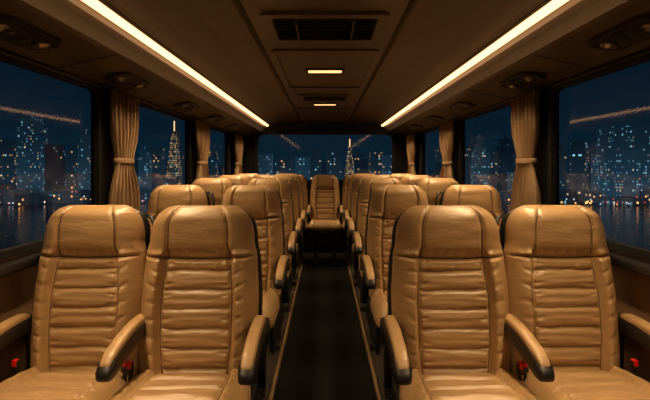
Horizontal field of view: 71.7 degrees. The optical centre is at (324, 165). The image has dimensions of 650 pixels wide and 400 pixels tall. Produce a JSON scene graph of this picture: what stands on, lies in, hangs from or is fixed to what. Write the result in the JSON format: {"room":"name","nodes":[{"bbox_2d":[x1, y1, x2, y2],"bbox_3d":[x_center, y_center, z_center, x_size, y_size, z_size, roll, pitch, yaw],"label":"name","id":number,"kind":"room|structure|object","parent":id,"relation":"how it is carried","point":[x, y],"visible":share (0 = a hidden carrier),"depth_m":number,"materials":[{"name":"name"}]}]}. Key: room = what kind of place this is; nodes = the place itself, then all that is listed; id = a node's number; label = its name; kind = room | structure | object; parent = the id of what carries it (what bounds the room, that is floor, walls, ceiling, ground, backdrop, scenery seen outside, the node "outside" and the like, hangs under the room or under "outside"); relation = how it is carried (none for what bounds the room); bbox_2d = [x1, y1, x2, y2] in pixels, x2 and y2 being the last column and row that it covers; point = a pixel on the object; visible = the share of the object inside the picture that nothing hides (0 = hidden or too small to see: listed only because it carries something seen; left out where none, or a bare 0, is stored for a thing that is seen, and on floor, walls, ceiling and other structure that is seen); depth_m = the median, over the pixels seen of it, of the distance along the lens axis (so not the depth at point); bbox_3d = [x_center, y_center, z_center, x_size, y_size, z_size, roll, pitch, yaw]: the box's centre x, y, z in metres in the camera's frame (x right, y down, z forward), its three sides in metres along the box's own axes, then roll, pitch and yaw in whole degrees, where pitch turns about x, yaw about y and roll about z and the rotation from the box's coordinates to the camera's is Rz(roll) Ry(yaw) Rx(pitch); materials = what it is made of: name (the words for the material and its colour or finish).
{"room":"vehicle interior","nodes":[
{"label":"vehicle interior","id":0,"kind":"room"},
{"bbox_2d":[0,89,243,382],"bbox_3d":[-1.245,0.300,2.475,0.050,2.000,8.550,0,0,0],"label":"wall","id":1,"kind":"structure","parent":0,"point":[17,288],"depth_m":1.86,"materials":[{"name":"plastic"}]},
{"bbox_2d":[0,252,40,338],"bbox_3d":[-1.192,0.772,2.465,0.054,0.815,8.530,0,0,0],"label":"trim","id":2,"kind":"structure","parent":1,"relation":"attached to","point":[10,267],"depth_m":1.72,"materials":[{"name":"black plastic"}]},
{"bbox_2d":[0,53,101,259],"bbox_3d":[-1.223,-0.043,0.545,0.030,0.785,3.790,0,0,0],"label":"frame","id":3,"kind":"object","parent":1,"relation":"attached to","point":[96,92],"visible":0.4,"depth_m":2.36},
{"bbox_2d":[0,50,243,137],"bbox_3d":[-1.195,-0.422,2.450,0.012,0.011,8.300,0,0,0],"label":"rail","id":4,"kind":"object","parent":1,"relation":"attached to","point":[1,51],"visible":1,"depth_m":2.11,"materials":[{"name":"black plastic"}]},
{"bbox_2d":[108,90,139,210],"bbox_3d":[-1.155,-0.042,2.590,0.061,0.745,0.319,0,0,0],"label":"curtain","id":5,"kind":"object","parent":4,"relation":"hanging from","point":[123,108],"visible":0.93,"depth_m":2.55,"materials":[{"name":"fabric"}]},
{"bbox_2d":[195,120,209,179],"bbox_3d":[-1.156,-0.043,4.250,0.058,0.745,0.417,0,0,0],"label":"curtain","id":6,"kind":"object","parent":4,"relation":"hanging from","point":[202,131],"visible":0.73,"depth_m":4.19,"materials":[{"name":"fabric"}]},
{"bbox_2d":[233,134,242,174],"bbox_3d":[-1.156,-0.043,6.000,0.057,0.745,0.525,0,0,0],"label":"curtain","id":7,"kind":"object","parent":4,"relation":"hanging from","point":[238,139],"visible":0.72,"depth_m":5.92,"materials":[{"name":"fabric"}]},
{"bbox_2d":[60,55,235,124],"bbox_3d":[-1.065,-0.469,2.975,0.264,0.061,3.756,0,0,0],"label":"trim","id":8,"kind":"structure","parent":1,"relation":"attached to","point":[113,55],"depth_m":2.02,"materials":[{"name":"black plastic"}]},
{"bbox_2d":[139,101,191,214],"bbox_3d":[-1.223,-0.043,3.410,0.030,0.785,1.340,0,0,0],"label":"frame","id":9,"kind":"object","parent":1,"relation":"attached to","point":[188,121],"visible":0.19,"depth_m":4.04,"materials":[{"name":"black plastic"}]},
{"bbox_2d":[210,126,229,174],"bbox_3d":[-1.223,-0.043,5.060,0.030,0.785,1.280,0,0,0],"label":"frame","id":10,"kind":"object","parent":1,"relation":"attached to","point":[212,128],"visible":0.21,"depth_m":5.67,"materials":[{"name":"black plastic"}]},
{"bbox_2d":[0,0,649,136],"bbox_3d":[0.000,-0.552,2.475,2.440,0.255,8.550,0,0,0],"label":"ceiling","id":11,"kind":"structure","parent":0,"point":[85,34],"depth_m":2.28,"materials":[{"name":"plastic"}]},
{"bbox_2d":[0,14,61,50],"bbox_3d":[-1.069,-0.461,1.580,0.132,0.043,0.352,0,0,0],"label":"panel","id":12,"kind":"object","parent":11,"relation":"attached to","point":[15,31],"visible":1,"depth_m":1.59,"materials":[{"name":"black plastic"}]},
{"bbox_2d":[105,72,149,88],"bbox_3d":[-1.069,-0.461,2.450,0.132,0.043,0.352,0,0,0],"label":"panel","id":13,"kind":"object","parent":11,"relation":"attached to","point":[127,80],"visible":1,"depth_m":2.41,"materials":[{"name":"black plastic"}]},
{"bbox_2d":[81,0,268,126],"bbox_3d":[-0.851,-0.600,2.440,0.052,0.040,8.420,0,0,0],"label":"led light strip","id":14,"kind":"object","parent":11,"relation":"attached to","point":[99,6],"visible":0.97,"depth_m":2.20,"materials":[{"name":"plastic"}]},
{"bbox_2d":[174,101,200,110],"bbox_3d":[-1.069,-0.461,3.500,0.132,0.043,0.352,0,0,0],"label":"panel","id":15,"kind":"object","parent":11,"relation":"attached to","point":[185,106],"visible":1,"depth_m":3.46,"materials":[{"name":"black plastic"}]},
{"bbox_2d":[206,115,224,121],"bbox_3d":[-1.069,-0.461,4.400,0.132,0.043,0.352,0,0,0],"label":"panel","id":16,"kind":"object","parent":11,"relation":"attached to","point":[216,118],"visible":1,"depth_m":4.35,"materials":[{"name":"black plastic"}]},
{"bbox_2d":[226,124,241,128],"bbox_3d":[-1.069,-0.461,5.300,0.132,0.043,0.352,0,0,0],"label":"panel","id":17,"kind":"object","parent":11,"relation":"attached to","point":[234,126],"visible":1,"depth_m":5.22,"materials":[{"name":"black plastic"}]},
{"bbox_2d":[179,43,470,50],"bbox_3d":[0.000,-0.650,2.434,1.590,0.055,0.008,0,0,0],"label":"trim","id":18,"kind":"structure","parent":11,"relation":"attached to","point":[234,43],"depth_m":2.44,"materials":[{"name":"black plastic"}]},
{"bbox_2d":[260,12,389,42],"bbox_3d":[0.000,-0.645,2.130,0.560,0.021,0.440,0,0,0],"label":"ceiling air vent","id":19,"kind":"object","parent":11,"relation":"in","point":[280,27],"depth_m":2.07,"materials":[{"name":"brown plastic"}]},
{"bbox_2d":[298,94,351,100],"bbox_3d":[0.000,-0.645,4.285,0.490,0.021,0.370,0,0,0],"label":"ceiling air vent","id":20,"kind":"object","parent":11,"relation":"in","point":[303,97],"depth_m":4.19,"materials":[{"name":"brown plastic"}]},
{"bbox_2d":[305,68,344,73],"bbox_3d":[0.000,-0.649,3.080,0.270,0.012,0.140,0,0,0],"label":"ceiling lamp","id":21,"kind":"object","parent":11,"relation":"attached to","point":[308,70],"depth_m":3.05,"materials":[{"name":"plastic"}]},
{"bbox_2d":[312,103,337,105],"bbox_3d":[0.000,-0.649,4.750,0.270,0.012,0.140,0,0,0],"label":"ceiling lamp","id":22,"kind":"object","parent":11,"relation":"attached to","point":[313,104],"depth_m":4.73,"materials":[{"name":"white plastic"}]},
{"bbox_2d":[271,49,378,88],"bbox_3d":[0.000,-0.650,3.135,0.620,0.010,1.230,0,0,0],"label":"ceiling panel","id":23,"kind":"object","parent":11,"relation":"attached to","point":[273,52],"depth_m":2.70,"materials":[{"name":"brown plastic"}]},
{"bbox_2d":[298,108,351,119],"bbox_3d":[0.000,-0.650,5.700,0.620,0.010,1.200,0,0,0],"label":"ceiling panel","id":24,"kind":"object","parent":11,"relation":"attached to","point":[299,109],"depth_m":5.43,"materials":[{"name":"brown plastic"}]},
{"bbox_2d":[408,124,423,128],"bbox_3d":[1.069,-0.461,5.300,0.132,0.043,0.352,0,0,0],"label":"panel","id":25,"kind":"object","parent":11,"relation":"attached to","point":[413,126],"visible":1,"depth_m":5.22,"materials":[{"name":"black plastic"}]},
{"bbox_2d":[425,115,443,121],"bbox_3d":[1.069,-0.461,4.400,0.132,0.043,0.352,0,0,0],"label":"panel","id":26,"kind":"object","parent":11,"relation":"attached to","point":[432,118],"visible":1,"depth_m":4.35,"materials":[{"name":"black plastic"}]},
{"bbox_2d":[449,101,475,110],"bbox_3d":[1.069,-0.461,3.500,0.132,0.043,0.352,0,0,0],"label":"panel","id":27,"kind":"object","parent":11,"relation":"attached to","point":[459,106],"visible":1,"depth_m":3.46,"materials":[{"name":"black plastic"}]},
{"bbox_2d":[381,0,568,126],"bbox_3d":[0.851,-0.600,2.440,0.052,0.040,8.420,0,0,0],"label":"led light strip","id":28,"kind":"object","parent":11,"relation":"attached to","point":[550,6],"visible":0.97,"depth_m":2.20,"materials":[{"name":"plastic"}]},
{"bbox_2d":[500,72,544,88],"bbox_3d":[1.069,-0.461,2.450,0.132,0.043,0.352,0,0,0],"label":"panel","id":29,"kind":"object","parent":11,"relation":"attached to","point":[521,80],"visible":1,"depth_m":2.41,"materials":[{"name":"black plastic"}]},
{"bbox_2d":[588,14,649,50],"bbox_3d":[1.069,-0.461,1.580,0.132,0.043,0.352,0,0,0],"label":"panel","id":30,"kind":"object","parent":11,"relation":"attached to","point":[634,31],"visible":1,"depth_m":1.59,"materials":[{"name":"black plastic"}]},
{"bbox_2d":[244,121,405,252],"bbox_3d":[0.000,0.290,6.780,2.440,2.020,0.060,0,0,0],"label":"wall","id":31,"kind":"structure","parent":0,"point":[308,245],"depth_m":6.75,"materials":[{"name":"black plastic"}]},
{"bbox_2d":[254,131,395,183],"bbox_3d":[0.000,-0.130,6.739,2.120,0.800,0.020,0,0,0],"label":"frame","id":32,"kind":"object","parent":31,"relation":"attached to","point":[256,137],"visible":0.43,"depth_m":6.73,"materials":[{"name":"black plastic"}]},
{"bbox_2d":[273,253,376,399],"bbox_3d":[0.000,1.330,2.475,2.440,0.060,8.550,0,0,0],"label":"floor","id":33,"kind":"structure","parent":0,"point":[324,259],"depth_m":6.06,"materials":[{"name":"plastic"}]},
{"bbox_2d":[250,251,304,399],"bbox_3d":[-0.760,1.285,2.455,0.920,0.030,8.490,0,0,0],"label":"platform","id":34,"kind":"object","parent":33,"relation":"on","point":[271,360],"visible":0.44,"depth_m":3.03,"materials":[{"name":"plastic"}]},
{"bbox_2d":[0,205,154,399],"bbox_3d":[-0.943,0.715,1.594,0.529,1.109,0.726,0,0,0],"label":"passenger seat","id":35,"kind":"object","parent":34,"relation":"on","point":[86,322],"visible":0.94,"depth_m":1.75,"materials":[{"name":"beige leather"}]},
{"bbox_2d":[0,366,127,399],"bbox_3d":[-0.945,0.812,1.480,0.460,0.158,0.500,0,0,0],"label":"cushion","id":36,"kind":"object","parent":35,"relation":"on","point":[36,382],"depth_m":1.57,"materials":[{"name":"beige leather"}]},
{"bbox_2d":[146,185,214,228],"bbox_3d":[-0.903,0.693,2.514,0.483,1.154,0.726,0,0,0],"label":"passenger seat","id":37,"kind":"object","parent":34,"relation":"on","point":[162,197],"visible":0.1,"depth_m":2.70,"materials":[{"name":"beige leather"}]},
{"bbox_2d":[108,205,269,399],"bbox_3d":[-0.480,0.716,1.574,0.520,1.109,0.726,0,0,0],"label":"passenger seat","id":38,"kind":"object","parent":34,"relation":"on","point":[207,331],"visible":0.99,"depth_m":1.73,"materials":[{"name":"beige leather"}]},
{"bbox_2d":[108,369,250,399],"bbox_3d":[-0.498,0.812,1.460,0.482,0.158,0.500,0,0,0],"label":"cushion","id":39,"kind":"object","parent":38,"relation":"on","point":[151,384],"depth_m":1.56,"materials":[{"name":"beige leather"}]},
{"bbox_2d":[191,178,237,204],"bbox_3d":[-0.903,0.683,3.344,0.483,1.174,0.726,0,0,0],"label":"passenger seat","id":40,"kind":"object","parent":34,"relation":"on","point":[217,186],"visible":0.05,"depth_m":3.53,"materials":[{"name":"beige leather"}]},
{"bbox_2d":[219,175,251,184],"bbox_3d":[-0.903,0.679,4.174,0.483,1.181,0.726,0,0,0],"label":"passenger seat","id":41,"kind":"object","parent":34,"relation":"on","point":[239,179],"visible":0.03,"depth_m":4.37,"materials":[{"name":"beige leather"}]},
{"bbox_2d":[237,174,263,179],"bbox_3d":[-0.903,0.679,5.014,0.483,1.181,0.726,0,0,0],"label":"passenger seat","id":42,"kind":"object","parent":34,"relation":"on","point":[250,176],"visible":0.02,"depth_m":5.22,"materials":[{"name":"beige leather"}]},
{"bbox_2d":[221,185,289,399],"bbox_3d":[-0.438,0.693,2.514,0.451,1.154,0.726,0,0,0],"label":"passenger seat","id":43,"kind":"object","parent":34,"relation":"on","point":[263,203],"visible":0.39,"depth_m":2.68,"materials":[{"name":"beige leather"}]},
{"bbox_2d":[262,288,279,328],"bbox_3d":[-0.456,0.767,2.400,0.415,0.158,0.500,0,0,0],"label":"cushion","id":44,"kind":"object","parent":43,"relation":"on","point":[271,304],"depth_m":2.35,"materials":[{"name":"beige leather"}]},
{"bbox_2d":[248,178,297,349],"bbox_3d":[-0.438,0.683,3.344,0.451,1.174,0.726,0,0,0],"label":"passenger seat","id":45,"kind":"object","parent":34,"relation":"on","point":[281,185],"visible":0.16,"depth_m":3.52,"materials":[{"name":"beige leather"}]},
{"bbox_2d":[264,175,302,310],"bbox_3d":[-0.438,0.679,4.174,0.451,1.181,0.726,0,0,0],"label":"passenger seat","id":46,"kind":"object","parent":34,"relation":"on","point":[298,222],"visible":0.15,"depth_m":4.35,"materials":[{"name":"beige leather"}]},
{"bbox_2d":[269,265,301,399],"bbox_3d":[-0.297,1.281,1.985,0.018,0.038,7.530,0,0,0],"label":"trim","id":47,"kind":"structure","parent":34,"relation":"attached to","point":[271,396],"depth_m":3.16,"materials":[{"name":"brown metal"}]},
{"bbox_2d":[275,174,306,285],"bbox_3d":[-0.438,0.679,5.014,0.451,1.181,0.726,0,0,0],"label":"passenger seat","id":48,"kind":"object","parent":34,"relation":"on","point":[303,213],"visible":0.06,"depth_m":5.20,"materials":[{"name":"beige leather"}]},
{"bbox_2d":[298,175,310,264],"bbox_3d":[-0.422,0.696,6.014,0.470,1.149,0.726,0,0,0],"label":"passenger seat","id":49,"kind":"object","parent":34,"relation":"on","point":[307,207],"visible":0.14,"depth_m":6.16,"materials":[{"name":"beige leather"}]},
{"bbox_2d":[274,268,375,399],"bbox_3d":[0.000,1.296,1.960,0.570,0.008,7.480,0,0,0],"label":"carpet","id":50,"kind":"object","parent":33,"relation":"on","point":[325,356],"visible":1,"depth_m":3.22,"materials":[{"name":"black carpet"}]},
{"bbox_2d":[308,175,341,264],"bbox_3d":[0.000,0.695,6.014,0.434,1.149,0.726,0,0,0],"label":"passenger seat","id":51,"kind":"object","parent":33,"relation":"on","point":[324,201],"visible":0.99,"depth_m":6.16,"materials":[{"name":"beige leather"}]},
{"bbox_2d":[308,219,341,230],"bbox_3d":[0.000,0.772,5.900,0.433,0.158,0.500,0,0,0],"label":"cushion","id":52,"kind":"object","parent":51,"relation":"on","point":[315,224],"depth_m":5.67,"materials":[{"name":"beige leather"}]},
{"bbox_2d":[345,251,399,399],"bbox_3d":[0.760,1.285,2.455,0.920,0.030,8.490,0,0,0],"label":"platform","id":53,"kind":"object","parent":33,"relation":"on","point":[378,360],"visible":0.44,"depth_m":3.03,"materials":[{"name":"plastic"}]},
{"bbox_2d":[339,175,351,264],"bbox_3d":[0.422,0.695,6.014,0.470,1.149,0.726,0,0,0],"label":"passenger seat","id":54,"kind":"object","parent":53,"relation":"on","point":[342,207],"visible":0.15,"depth_m":6.16,"materials":[{"name":"beige leather"}]},
{"bbox_2d":[343,174,374,285],"bbox_3d":[0.438,0.679,5.014,0.451,1.181,0.726,0,0,0],"label":"passenger seat","id":55,"kind":"object","parent":53,"relation":"on","point":[346,213],"visible":0.12,"depth_m":5.20,"materials":[{"name":"beige leather"}]},
{"bbox_2d":[348,265,380,399],"bbox_3d":[0.297,1.281,1.985,0.018,0.038,7.530,0,0,0],"label":"trim","id":56,"kind":"structure","parent":53,"relation":"attached to","point":[378,396],"depth_m":3.17,"materials":[{"name":"brown metal"}]},
{"bbox_2d":[347,175,385,310],"bbox_3d":[0.438,0.679,4.174,0.451,1.181,0.726,0,0,0],"label":"passenger seat","id":57,"kind":"object","parent":53,"relation":"on","point":[351,222],"visible":0.14,"depth_m":4.35,"materials":[{"name":"beige leather"}]},
{"bbox_2d":[352,178,401,349],"bbox_3d":[0.438,0.683,3.344,0.451,1.174,0.726,0,0,0],"label":"passenger seat","id":58,"kind":"object","parent":53,"relation":"on","point":[368,185],"visible":0.2,"depth_m":3.52,"materials":[{"name":"beige leather"}]},
{"bbox_2d":[360,185,428,399],"bbox_3d":[0.438,0.693,2.514,0.451,1.154,0.726,0,0,0],"label":"passenger seat","id":59,"kind":"object","parent":53,"relation":"on","point":[386,203],"visible":0.42,"depth_m":2.68,"materials":[{"name":"beige leather"}]},
{"bbox_2d":[370,288,387,328],"bbox_3d":[0.456,0.767,2.400,0.415,0.158,0.500,0,0,0],"label":"cushion","id":60,"kind":"object","parent":59,"relation":"on","point":[378,304],"depth_m":2.35,"materials":[{"name":"beige leather"}]},
{"bbox_2d":[386,174,412,179],"bbox_3d":[0.903,0.679,5.014,0.483,1.181,0.726,0,0,0],"label":"passenger seat","id":61,"kind":"object","parent":53,"relation":"on","point":[397,176],"visible":0.03,"depth_m":5.22,"materials":[{"name":"beige leather"}]},
{"bbox_2d":[398,175,430,184],"bbox_3d":[0.903,0.679,4.174,0.483,1.181,0.726,0,0,0],"label":"passenger seat","id":62,"kind":"object","parent":53,"relation":"on","point":[407,179],"visible":0.04,"depth_m":4.37,"materials":[{"name":"beige leather"}]},
{"bbox_2d":[412,178,458,204],"bbox_3d":[0.903,0.683,3.344,0.483,1.174,0.726,0,0,0],"label":"passenger seat","id":63,"kind":"object","parent":53,"relation":"on","point":[431,186],"visible":0.09,"depth_m":3.53,"materials":[{"name":"beige leather"}]},
{"bbox_2d":[380,205,541,399],"bbox_3d":[0.480,0.715,1.574,0.520,1.109,0.726,0,0,0],"label":"passenger seat","id":64,"kind":"object","parent":53,"relation":"on","point":[442,331],"visible":0.99,"depth_m":1.73,"materials":[{"name":"beige leather"}]},
{"bbox_2d":[399,368,541,399],"bbox_3d":[0.498,0.812,1.460,0.482,0.158,0.500,0,0,0],"label":"cushion","id":65,"kind":"object","parent":64,"relation":"on","point":[427,383],"depth_m":1.56,"materials":[{"name":"beige leather"}]},
{"bbox_2d":[435,185,503,228],"bbox_3d":[0.903,0.693,2.514,0.483,1.154,0.726,0,0,0],"label":"passenger seat","id":66,"kind":"object","parent":53,"relation":"on","point":[487,197],"visible":0.13,"depth_m":2.70,"materials":[{"name":"beige leather"}]},
{"bbox_2d":[495,205,649,399],"bbox_3d":[0.943,0.716,1.594,0.529,1.109,0.726,0,0,0],"label":"passenger seat","id":67,"kind":"object","parent":53,"relation":"on","point":[563,322],"visible":0.94,"depth_m":1.75,"materials":[{"name":"beige leather"}]},
{"bbox_2d":[522,366,649,399],"bbox_3d":[0.945,0.812,1.480,0.460,0.158,0.500,0,0,0],"label":"cushion","id":68,"kind":"object","parent":67,"relation":"on","point":[570,382],"depth_m":1.57,"materials":[{"name":"beige leather"}]},
{"bbox_2d":[406,89,649,382],"bbox_3d":[1.245,0.300,2.475,0.050,2.000,8.550,0,0,0],"label":"wall","id":69,"kind":"structure","parent":0,"point":[632,289],"depth_m":1.87,"materials":[{"name":"plastic"}]},
{"bbox_2d":[420,127,438,174],"bbox_3d":[1.223,-0.043,5.060,0.030,0.785,1.280,0,0,0],"label":"frame","id":70,"kind":"object","parent":69,"relation":"attached to","point":[436,128],"visible":0.2,"depth_m":5.67,"materials":[{"name":"black plastic"}]},
{"bbox_2d":[458,101,510,214],"bbox_3d":[1.223,-0.043,3.410,0.030,0.785,1.340,0,0,0],"label":"frame","id":71,"kind":"object","parent":69,"relation":"attached to","point":[460,121],"visible":0.15,"depth_m":4.04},
{"bbox_2d":[414,55,589,124],"bbox_3d":[1.065,-0.469,2.975,0.264,0.061,3.756,0,0,0],"label":"trim","id":72,"kind":"structure","parent":69,"relation":"attached to","point":[533,55],"depth_m":2.02,"materials":[{"name":"black plastic"}]},
{"bbox_2d":[406,50,649,137],"bbox_3d":[1.195,-0.422,2.450,0.012,0.011,8.300,0,0,0],"label":"rail","id":73,"kind":"object","parent":69,"relation":"attached to","point":[647,51],"visible":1,"depth_m":2.12,"materials":[{"name":"black plastic"}]},
{"bbox_2d":[407,134,415,174],"bbox_3d":[1.154,-0.043,6.000,0.059,0.745,0.529,0,0,0],"label":"curtain","id":74,"kind":"object","parent":73,"relation":"hanging from","point":[411,139],"visible":0.73,"depth_m":5.92,"materials":[{"name":"fabric"}]},
{"bbox_2d":[439,120,454,178],"bbox_3d":[1.153,-0.043,4.250,0.058,0.745,0.422,0,0,0],"label":"curtain","id":75,"kind":"object","parent":73,"relation":"hanging from","point":[446,129],"visible":0.68,"depth_m":4.18,"materials":[{"name":"fabric"}]},
{"bbox_2d":[511,89,540,209],"bbox_3d":[1.154,-0.043,2.590,0.061,0.745,0.326,0,0,0],"label":"curtain","id":76,"kind":"object","parent":73,"relation":"hanging from","point":[525,108],"visible":0.88,"depth_m":2.55,"materials":[{"name":"fabric"}]},
{"bbox_2d":[548,53,649,259],"bbox_3d":[1.223,-0.043,0.545,0.030,0.785,3.790,0,0,0],"label":"frame","id":77,"kind":"object","parent":69,"relation":"attached to","point":[553,92],"visible":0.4,"depth_m":2.36,"materials":[{"name":"black plastic"}]},
{"bbox_2d":[609,252,649,338],"bbox_3d":[1.192,0.772,2.465,0.054,0.815,8.530,0,0,0],"label":"trim","id":78,"kind":"structure","parent":69,"relation":"attached to","point":[639,267],"depth_m":1.72,"materials":[{"name":"black plastic"}]},
{"label":"outside","id":79,"kind":"structure","parent":0,"visible":0},
{"bbox_2d":[0,202,649,249],"bbox_3d":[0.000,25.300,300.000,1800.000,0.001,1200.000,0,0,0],"label":"harbour water","id":80,"kind":"structure","parent":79,"point":[20,224],"depth_m":208.88,"materials":[{"name":"blue liquid"}]},
{"bbox_2d":[0,112,649,203],"bbox_3d":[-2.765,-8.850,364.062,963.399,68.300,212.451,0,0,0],"label":"city skyline","id":81,"kind":"object","parent":80,"relation":"on","point":[32,171],"visible":0.55,"depth_m":360.82},
{"bbox_2d":[8,195,649,204],"bbox_3d":[3.419,21.550,276.353,642.755,5.700,69.082,0,0,0],"label":"street lamps","id":82,"kind":"object","parent":80,"relation":"on","point":[586,202],"visible":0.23,"depth_m":285.71,"materials":[{"name":"orange"}]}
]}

